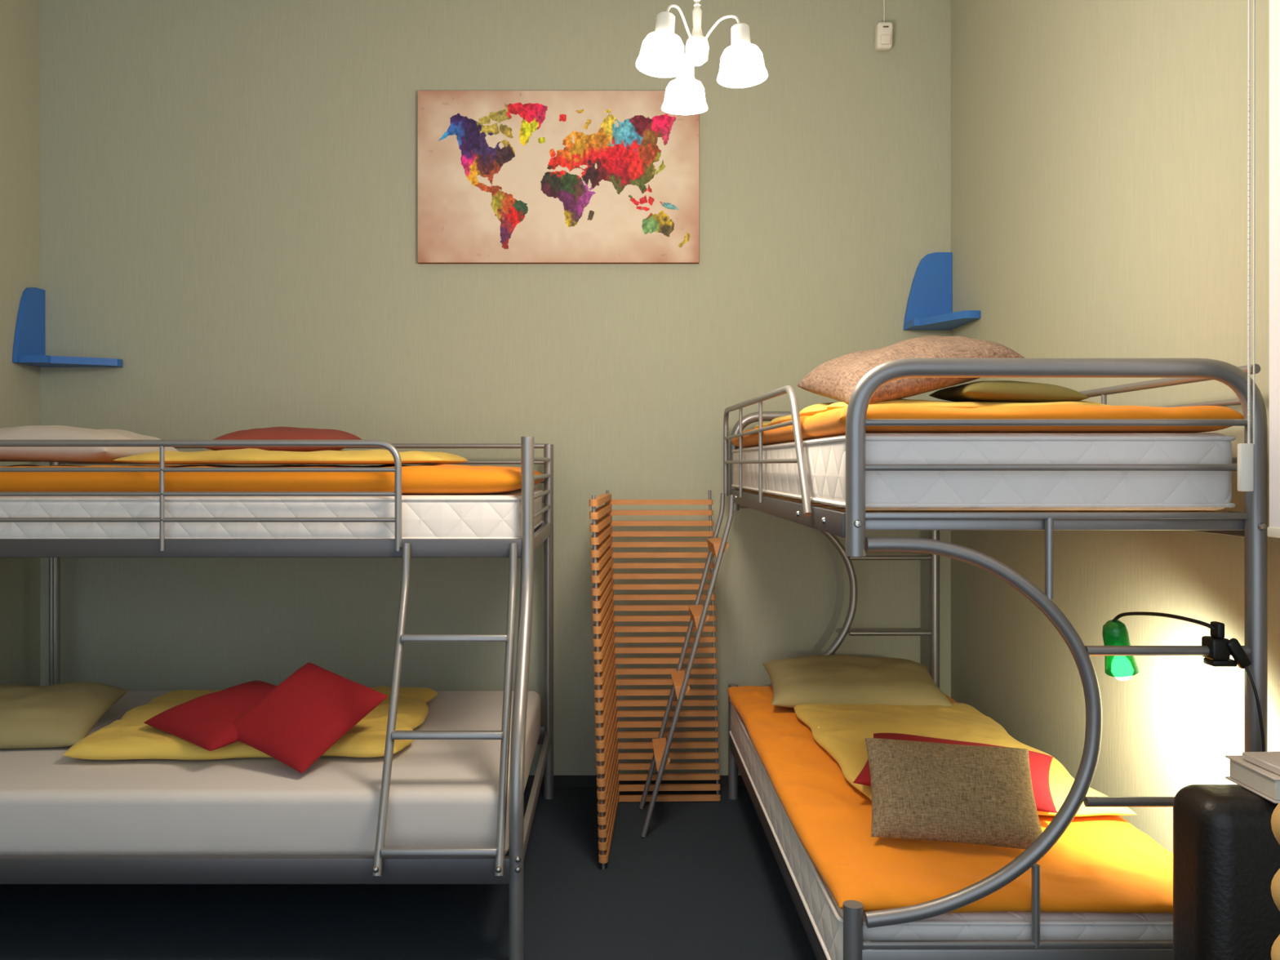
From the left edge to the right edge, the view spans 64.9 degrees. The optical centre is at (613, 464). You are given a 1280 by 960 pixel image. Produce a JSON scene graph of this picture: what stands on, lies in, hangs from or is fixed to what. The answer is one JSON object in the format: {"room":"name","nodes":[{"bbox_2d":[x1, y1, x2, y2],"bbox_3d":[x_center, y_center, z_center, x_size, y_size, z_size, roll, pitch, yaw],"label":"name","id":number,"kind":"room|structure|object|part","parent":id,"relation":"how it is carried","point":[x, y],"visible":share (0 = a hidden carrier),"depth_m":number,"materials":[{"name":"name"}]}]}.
{"room":"hostel dormitory room","nodes":[
{"label":"hostel dormitory room","id":0,"kind":"room"},
{"bbox_2d":[0,0,40,685],"bbox_3d":[-2.531,-0.325,1.580,0.100,3.430,5.560,0,0,0],"label":"wall","id":1,"kind":"structure","parent":0,"point":[20,20],"depth_m":4.19,"materials":[{"name":"paint"}]},
{"bbox_2d":[0,786,817,959],"bbox_3d":[-0.510,1.440,1.630,4.142,0.100,5.660,0,0,0],"label":"floor","id":2,"kind":"structure","parent":0,"point":[705,881],"depth_m":3.14,"materials":[{"name":"carpet"}]},
{"bbox_2d":[0,436,553,959],"bbox_3d":[-1.300,0.651,3.473,2.101,1.478,1.494,0,0,0],"label":"bunk bed","id":3,"kind":"object","parent":2,"relation":"on","point":[389,864],"visible":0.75,"depth_m":3.12,"materials":[{"name":"grey metal"}]},
{"bbox_3d":[-2.330,0.563,3.500,0.020,1.184,1.400,0,0,0],"label":"frame","id":4,"kind":"part","parent":3,"relation":"part of","materials":[{"name":"grey metal"}]},
{"bbox_3d":[-2.330,0.653,4.200,0.041,1.474,0.040,0,0,0],"label":"post","id":5,"kind":"part","parent":3,"relation":"part of","materials":[{"name":"grey metal"}]},
{"bbox_3d":[-1.496,0.096,3.155,1.667,0.348,0.022,0,0,0],"label":"guard rail","id":6,"kind":"part","parent":3,"relation":"part of","materials":[{"name":"grey metal"}]},
{"bbox_3d":[-1.298,1.128,2.845,2.035,0.072,0.110,0,0,0],"label":"rail","id":7,"kind":"part","parent":3,"relation":"part of","materials":[{"name":"grey metal"}]},
{"bbox_3d":[-1.298,0.263,3.172,2.035,0.058,0.025,0,0,0],"label":"rail","id":8,"kind":"part","parent":3,"relation":"part of","materials":[{"name":"grey metal"}]},
{"bbox_2d":[0,690,540,855],"bbox_3d":[-1.300,1.032,3.520,2.000,0.200,1.320,0,0,0],"label":"mattress","id":9,"kind":"object","parent":3,"relation":"on","point":[442,792],"visible":0.48,"depth_m":2.87,"materials":[{"name":"white fabric"}]},
{"bbox_2d":[0,682,128,748],"bbox_3d":[-2.060,0.857,3.460,0.601,0.149,0.454,0,0,-8],"label":"pillow","id":10,"kind":"object","parent":9,"relation":"on","point":[60,714],"visible":0.92,"depth_m":3.38,"materials":[{"name":"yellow fabric"}]},
{"bbox_2d":[62,685,437,759],"bbox_3d":[-1.201,0.889,3.528,1.071,0.074,0.829,0,0,-3],"label":"blanket","id":11,"kind":"object","parent":9,"relation":"on","point":[128,737],"visible":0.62,"depth_m":3.19,"materials":[{"name":"yellow fabric"}]},
{"bbox_2d":[143,680,276,751],"bbox_3d":[-1.240,0.811,3.310,0.399,0.113,0.418,0,0,38],"label":"cushion","id":12,"kind":"object","parent":11,"relation":"on","point":[206,722],"visible":0.67,"depth_m":3.22,"materials":[{"name":"red fabric"}]},
{"bbox_2d":[233,662,387,773],"bbox_3d":[-0.975,0.790,3.190,0.387,0.241,0.335,0,0,29],"label":"cushion","id":13,"kind":"object","parent":9,"relation":"on","point":[298,721],"visible":0.99,"depth_m":3.13,"materials":[{"name":"red fabric"}]},
{"bbox_2d":[0,488,542,538],"bbox_3d":[-1.298,0.172,3.688,2.015,0.149,0.995,0,0,0],"label":"mattress","id":14,"kind":"object","parent":3,"relation":"on","point":[491,515],"visible":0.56,"depth_m":3.19,"materials":[{"name":"white fabric"}]},
{"bbox_2d":[0,463,543,493],"bbox_3d":[-1.295,0.047,3.690,2.020,0.100,0.985,0,0,0],"label":"sheet","id":15,"kind":"object","parent":14,"relation":"on","point":[441,478],"visible":0.72,"depth_m":3.20,"materials":[{"name":"orange fabric"}]},
{"bbox_2d":[0,425,177,462],"bbox_3d":[-1.980,-0.073,3.620,0.620,0.136,0.500,0,0,4],"label":"pillow","id":16,"kind":"object","parent":15,"relation":"on","point":[46,454],"visible":0.85,"depth_m":3.41,"materials":[{"name":"beige fabric"}]},
{"bbox_2d":[113,448,467,464],"bbox_3d":[-1.116,-0.029,3.617,1.120,0.057,0.654,0,0,-2],"label":"blanket","id":17,"kind":"object","parent":15,"relation":"on","point":[247,455],"visible":0.95,"depth_m":3.33,"materials":[{"name":"yellow fabric"}]},
{"bbox_2d":[201,426,362,451],"bbox_3d":[-1.230,-0.094,3.800,0.500,0.107,0.439,0,0,-6],"label":"cushion","id":18,"kind":"object","parent":17,"relation":"on","point":[273,433],"visible":0.59,"depth_m":3.62,"materials":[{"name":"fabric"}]},
{"bbox_3d":[-1.300,0.091,4.200,2.060,0.358,0.019,0,0,0],"label":"guard rail","id":19,"kind":"part","parent":3,"relation":"part of","materials":[{"name":"grey metal"}]},
{"bbox_3d":[-0.645,0.686,2.943,0.025,0.884,0.418,0,0,0],"label":"ladder rail","id":20,"kind":"part","parent":3,"relation":"part of","materials":[{"name":"grey metal"}]},
{"bbox_3d":[-0.312,0.686,2.943,0.025,0.884,0.418,0,0,0],"label":"ladder rail","id":21,"kind":"part","parent":3,"relation":"part of","materials":[{"name":"grey metal"}]},
{"bbox_3d":[-0.270,0.651,2.985,0.041,1.478,0.410,0,0,0],"label":"post","id":22,"kind":"part","parent":3,"relation":"part of","materials":[{"name":"grey metal"}]},
{"bbox_3d":[-0.270,0.563,3.500,0.020,1.184,1.400,0,0,0],"label":"frame","id":23,"kind":"part","parent":3,"relation":"part of","materials":[{"name":"grey metal"}]},
{"bbox_3d":[-1.298,0.263,4.202,2.035,0.058,0.025,0,0,0],"label":"rail","id":24,"kind":"part","parent":3,"relation":"part of","materials":[{"name":"grey metal"}]},
{"bbox_3d":[-1.298,1.128,4.202,2.035,0.072,0.025,0,0,0],"label":"rail","id":25,"kind":"part","parent":3,"relation":"part of","materials":[{"name":"grey metal"}]},
{"bbox_3d":[-0.270,0.653,4.200,0.041,1.474,0.040,0,0,0],"label":"post","id":26,"kind":"part","parent":3,"relation":"part of","materials":[{"name":"grey metal"}]},
{"bbox_2d":[588,489,720,869],"bbox_3d":[0.180,0.747,3.808,0.528,1.284,0.728,0,0,0],"label":"screen","id":27,"kind":"object","parent":2,"relation":"on","point":[604,640],"visible":0.98,"depth_m":4.14,"materials":[{"name":"orange wood"}]},
{"bbox_3d":[-0.051,0.747,3.460,0.046,1.284,0.011,0,0,0],"label":"hinge rod","id":28,"kind":"part","parent":27,"relation":"part of","materials":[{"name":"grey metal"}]},
{"bbox_3d":[-0.029,0.742,3.805,0.065,1.245,0.726,0,0,4],"label":"slatted panel","id":29,"kind":"part","parent":27,"relation":"part of","materials":[{"name":"orange wood"}]},
{"bbox_3d":[0.204,0.765,4.155,0.479,1.242,0.025,0,0,-1],"label":"slatted panel","id":30,"kind":"part","parent":27,"relation":"part of","materials":[{"name":"orange wood"}]},
{"bbox_3d":[0.415,0.747,4.160,0.046,1.284,0.011,0,0,0],"label":"hinge rod","id":31,"kind":"part","parent":27,"relation":"part of","materials":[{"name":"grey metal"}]},
{"bbox_2d":[639,493,734,837],"bbox_3d":[0.277,0.751,3.908,0.349,1.274,0.324,0,0,0],"label":"ladder","id":32,"kind":"object","parent":2,"relation":"on","point":[717,545],"visible":1,"depth_m":3.77,"materials":[{"name":"grey metal"}]},
{"bbox_2d":[723,358,1267,959],"bbox_3d":[0.910,0.578,3.147,0.906,1.624,2.146,0,0,0],"label":"bunk bed","id":33,"kind":"object","parent":2,"relation":"on","point":[851,522],"visible":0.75,"depth_m":2.09,"materials":[{"name":"grey metal"}]},
{"bbox_3d":[0.500,1.153,4.200,0.041,0.473,0.040,0,0,0],"label":"post","id":34,"kind":"part","parent":33,"relation":"part of","materials":[{"name":"grey metal"}]},
{"bbox_3d":[0.468,-0.052,3.306,0.021,0.364,1.789,0,0,0],"label":"guard rail","id":35,"kind":"part","parent":33,"relation":"part of","materials":[{"name":"grey metal"}]},
{"bbox_3d":[0.493,1.141,3.150,0.022,0.067,2.060,0,0,0],"label":"rail","id":36,"kind":"part","parent":33,"relation":"part of","materials":[{"name":"grey metal"}]},
{"bbox_3d":[0.493,0.128,3.150,0.022,0.052,2.060,0,0,0],"label":"rail","id":37,"kind":"part","parent":33,"relation":"part of","materials":[{"name":"grey metal"}]},
{"bbox_3d":[0.922,0.584,4.200,0.876,1.612,0.040,0,0,0],"label":"arch post","id":38,"kind":"part","parent":33,"relation":"part of","materials":[{"name":"grey metal"}]},
{"bbox_3d":[0.500,1.153,2.100,0.041,0.473,0.040,0,0,0],"label":"post","id":39,"kind":"part","parent":33,"relation":"part of","materials":[{"name":"grey metal"}]},
{"bbox_2d":[728,699,1173,959],"bbox_3d":[0.900,1.036,3.151,0.846,0.157,2.052,0,0,0],"label":"mattress","id":40,"kind":"object","parent":33,"relation":"on","point":[827,914],"visible":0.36,"depth_m":2.15,"materials":[{"name":"white"}]},
{"bbox_2d":[726,685,1173,913],"bbox_3d":[0.900,0.926,3.147,0.872,0.062,2.071,0,0,0],"label":"sheet","id":41,"kind":"object","parent":40,"relation":"on","point":[1100,864],"visible":0.44,"depth_m":2.34,"materials":[{"name":"orange fabric"}]},
{"bbox_2d":[762,654,953,707],"bbox_3d":[0.920,0.829,3.860,0.661,0.151,0.446,0,0,4],"label":"pillow","id":42,"kind":"object","parent":41,"relation":"on","point":[829,679],"visible":0.91,"depth_m":3.72,"materials":[{"name":"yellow fabric"}]},
{"bbox_2d":[864,737,1042,848],"bbox_3d":[0.825,0.796,2.452,0.406,0.202,0.198,0,0,8],"label":"cushion","id":43,"kind":"object","parent":41,"relation":"on","point":[930,791],"visible":0.94,"depth_m":2.41,"materials":[{"name":"beige fabric"}]},
{"bbox_2d":[793,702,1136,816],"bbox_3d":[0.987,0.882,3.135,0.667,0.040,1.185,0,0,-1],"label":"blanket","id":44,"kind":"object","parent":41,"relation":"on","point":[841,730],"visible":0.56,"depth_m":3.28,"materials":[{"name":"yellow fabric"}]},
{"bbox_2d":[853,733,1057,813],"bbox_3d":[0.945,0.834,2.775,0.501,0.080,0.399,0,0,22],"label":"cushion","id":45,"kind":"object","parent":44,"relation":"on","point":[1039,763],"visible":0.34,"depth_m":2.73,"materials":[{"name":"red fabric"}]},
{"bbox_2d":[731,432,1235,510],"bbox_3d":[0.907,0.015,3.151,0.840,0.166,2.052,0,0,0],"label":"mattress","id":46,"kind":"object","parent":33,"relation":"on","point":[824,457],"visible":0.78,"depth_m":2.13,"materials":[{"name":"white fabric"}]},
{"bbox_2d":[730,404,1244,447],"bbox_3d":[0.904,-0.103,3.151,0.863,0.068,2.065,0,0,0],"label":"sheet","id":47,"kind":"object","parent":46,"relation":"on","point":[832,422],"visible":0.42,"depth_m":2.15,"materials":[{"name":"orange fabric"}]},
{"bbox_2d":[755,399,1109,427],"bbox_3d":[0.944,-0.163,3.359,0.784,0.056,1.512,0,0,0],"label":"blanket","id":48,"kind":"object","parent":47,"relation":"on","point":[811,410],"visible":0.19,"depth_m":2.65,"materials":[{"name":"yellow fabric"}]},
{"bbox_2d":[796,335,1024,404],"bbox_3d":[0.820,-0.271,2.850,0.494,0.230,0.433,0,0,-5],"label":"cushion","id":49,"kind":"object","parent":48,"relation":"on","point":[837,379],"visible":0.65,"depth_m":2.70,"materials":[{"name":"beige fabric"}]},
{"bbox_2d":[928,380,1088,402],"bbox_3d":[1.080,-0.195,2.780,0.320,0.067,0.320,0,0,0],"label":"cushion","id":50,"kind":"object","parent":48,"relation":"on","point":[998,390],"visible":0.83,"depth_m":2.64,"materials":[{"name":"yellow fabric"}]},
{"bbox_3d":[0.922,0.584,2.100,0.876,1.612,0.040,0,0,0],"label":"arch post","id":51,"kind":"part","parent":33,"relation":"part of","materials":[{"name":"grey metal"}]},
{"bbox_3d":[1.340,-0.045,3.150,0.020,0.330,2.100,0,0,0],"label":"wall guard rail","id":52,"kind":"part","parent":33,"relation":"part of","materials":[{"name":"grey metal"}]},
{"bbox_2d":[1102,611,1265,751],"bbox_3d":[1.265,0.852,2.174,0.125,1.056,0.504,0,0,-24],"label":"lamp","id":53,"kind":"object","parent":33,"relation":"attached to","point":[1114,633],"visible":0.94,"depth_m":2.12,"materials":[{"name":"green plastic"}]},
{"bbox_3d":[1.196,0.431,2.379,0.088,0.133,0.079,0,0,0],"label":"lamp shade","id":54,"kind":"part","parent":53,"relation":"part of","materials":[{"name":"green glass"}]},
{"bbox_3d":[1.203,0.480,2.381,0.048,0.062,0.048,0,0,0],"label":"bulb","id":55,"kind":"part","parent":53,"relation":"part of","materials":[{"name":"white glass"}]},
{"bbox_3d":[1.290,0.390,2.080,0.051,0.063,0.016,0,0,0],"label":"clamp handle","id":56,"kind":"part","parent":53,"relation":"part of","materials":[{"name":"black plastic"}]},
{"bbox_3d":[1.352,0.128,3.150,0.022,0.052,2.060,0,0,0],"label":"rail","id":57,"kind":"part","parent":33,"relation":"part of","materials":[{"name":"grey metal"}]},
{"bbox_2d":[1173,784,1279,959],"bbox_3d":[1.212,0.975,1.500,0.457,0.829,0.600,0,0,0],"label":"suitcase","id":58,"kind":"object","parent":2,"relation":"on","point":[1226,850],"visible":1,"depth_m":1.67,"materials":[{"name":"black plastic"}]},
{"bbox_2d":[1271,802,1279,959],"bbox_3d":[0.824,0.888,1.200,0.220,1.004,0.220,0,0,0],"label":"stand","id":59,"kind":"object","parent":2,"relation":"on","point":[1275,819],"visible":1,"depth_m":1.21,"materials":[{"name":"beige wood"}]},
{"bbox_2d":[1225,755,1279,803],"bbox_3d":[1.250,0.538,1.728,0.319,0.041,0.135,0,0,0],"label":"book","id":60,"kind":"object","parent":59,"relation":"on","point":[1264,783],"visible":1,"depth_m":1.72,"materials":[{"name":"paper"}]},
{"bbox_2d":[1242,751,1279,775],"bbox_3d":[1.242,0.510,1.722,0.275,0.013,0.105,0,0,-3],"label":"book","id":61,"kind":"object","parent":60,"relation":"on","point":[1269,761],"visible":1,"depth_m":1.73,"materials":[{"name":"white paper"}]},
{"bbox_2d":[40,0,951,775],"bbox_3d":[-0.510,-0.325,4.410,4.142,3.430,0.100,0,0,0],"label":"wall","id":62,"kind":"structure","parent":0,"point":[229,188],"depth_m":4.36,"materials":[{"name":"paint"}]},
{"bbox_2d":[12,287,123,367],"bbox_3d":[-2.296,-0.589,4.255,0.366,0.333,0.205,0,0,0],"label":"corner shelf","id":63,"kind":"object","parent":62,"relation":"attached to","point":[28,348],"visible":1,"depth_m":4.24,"materials":[{"name":"blue plastic"}]},
{"bbox_2d":[417,90,699,263],"bbox_3d":[-0.236,-1.240,4.346,1.213,0.741,0.026,0,0,0],"label":"canvas","id":64,"kind":"object","parent":62,"relation":"attached to","point":[504,176],"visible":0.98,"depth_m":4.33},
{"bbox_2d":[525,775,746,786],"bbox_3d":[-0.510,1.367,4.353,3.942,0.045,0.014,0,0,0],"label":"baseboard","id":65,"kind":"structure","parent":62,"relation":"attached to","point":[558,780],"depth_m":4.35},
{"bbox_2d":[874,0,893,51],"bbox_3d":[1.162,-1.909,4.326,0.068,0.252,0.075,0,0,0],"label":"sensor","id":66,"kind":"object","parent":62,"relation":"attached to","point":[883,30],"visible":1,"depth_m":4.30,"materials":[{"name":"white plastic"}]},
{"bbox_2d":[951,0,1279,853],"bbox_3d":[1.511,-0.325,1.580,0.100,3.430,5.560,0,0,0],"label":"wall","id":67,"kind":"structure","parent":0,"point":[1100,150],"depth_m":2.90,"materials":[{"name":"paint"}]},
{"bbox_2d":[902,252,980,329],"bbox_3d":[1.357,-0.749,4.175,0.205,0.333,0.366,0,0,0],"label":"corner shelf","id":68,"kind":"object","parent":67,"relation":"attached to","point":[929,304],"visible":1,"depth_m":4.34,"materials":[{"name":"blue plastic"}]},
{"bbox_3d":[-0.510,-2.090,1.630,4.142,0.100,5.660,0,0,0],"label":"ceiling","id":69,"kind":"structure","parent":0,"visible":0},
{"bbox_2d":[635,0,768,115],"bbox_3d":[0.212,-1.479,2.528,0.319,1.123,0.370,0,0,0],"label":"pendant lamp","id":70,"kind":"object","parent":69,"relation":"hanging from","point":[661,55],"visible":1,"depth_m":2.42,"materials":[{"name":"white glass"}]},
{"bbox_3d":[0.114,-0.986,2.404,0.121,0.083,0.122,0,0,0],"label":"lamp shade","id":71,"kind":"part","parent":70,"relation":"part of","materials":[{"name":"white glass"}]},
{"bbox_3d":[0.116,-0.978,2.405,0.068,0.084,0.068,0,0,0],"label":"bulb","id":72,"kind":"part","parent":70,"relation":"part of","materials":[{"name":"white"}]},
{"bbox_3d":[0.163,-1.073,2.450,0.007,0.080,0.115,0,0,42],"label":"arm","id":73,"kind":"part","parent":70,"relation":"part of","materials":[{"name":"white plastic"}]},
{"bbox_3d":[0.188,-0.972,2.652,0.122,0.082,0.121,0,0,0],"label":"lamp shade","id":74,"kind":"part","parent":70,"relation":"part of","materials":[{"name":"white glass"}]},
{"bbox_3d":[0.188,-0.964,2.650,0.068,0.084,0.068,0,0,0],"label":"bulb","id":75,"kind":"part","parent":70,"relation":"part of","materials":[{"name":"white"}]},
{"bbox_3d":[0.208,-1.565,2.500,0.018,0.910,0.018,0,0,0],"label":"suspension cord","id":76,"kind":"part","parent":70,"relation":"part of","materials":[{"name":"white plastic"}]},
{"bbox_3d":[0.262,-1.063,2.461,0.114,0.060,0.006,0,0,36],"label":"arm","id":77,"kind":"part","parent":70,"relation":"part of","materials":[{"name":"white plastic"}]},
{"bbox_3d":[0.310,-0.959,2.427,0.068,0.084,0.068,0,0,0],"label":"bulb","id":78,"kind":"part","parent":70,"relation":"part of","materials":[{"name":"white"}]},
{"bbox_3d":[0.311,-0.968,2.426,0.122,0.078,0.122,0,0,0],"label":"lamp shade","id":79,"kind":"part","parent":70,"relation":"part of","materials":[{"name":"white glass"}]},
{"bbox_2d":[1237,0,1279,537],"bbox_3d":[1.266,-0.950,1.438,0.061,2.179,1.117,0,0,0],"label":"roller blind","id":80,"kind":"object","parent":69,"relation":"hanging from","point":[1245,451],"visible":1,"depth_m":1.94,"materials":[{"name":"white fabric"}]},
{"bbox_3d":[1.261,-1.015,1.990,0.017,1.950,0.006,0,0,0],"label":"cord","id":81,"kind":"part","parent":80,"relation":"part of","materials":[{"name":"white plastic"}]}
]}

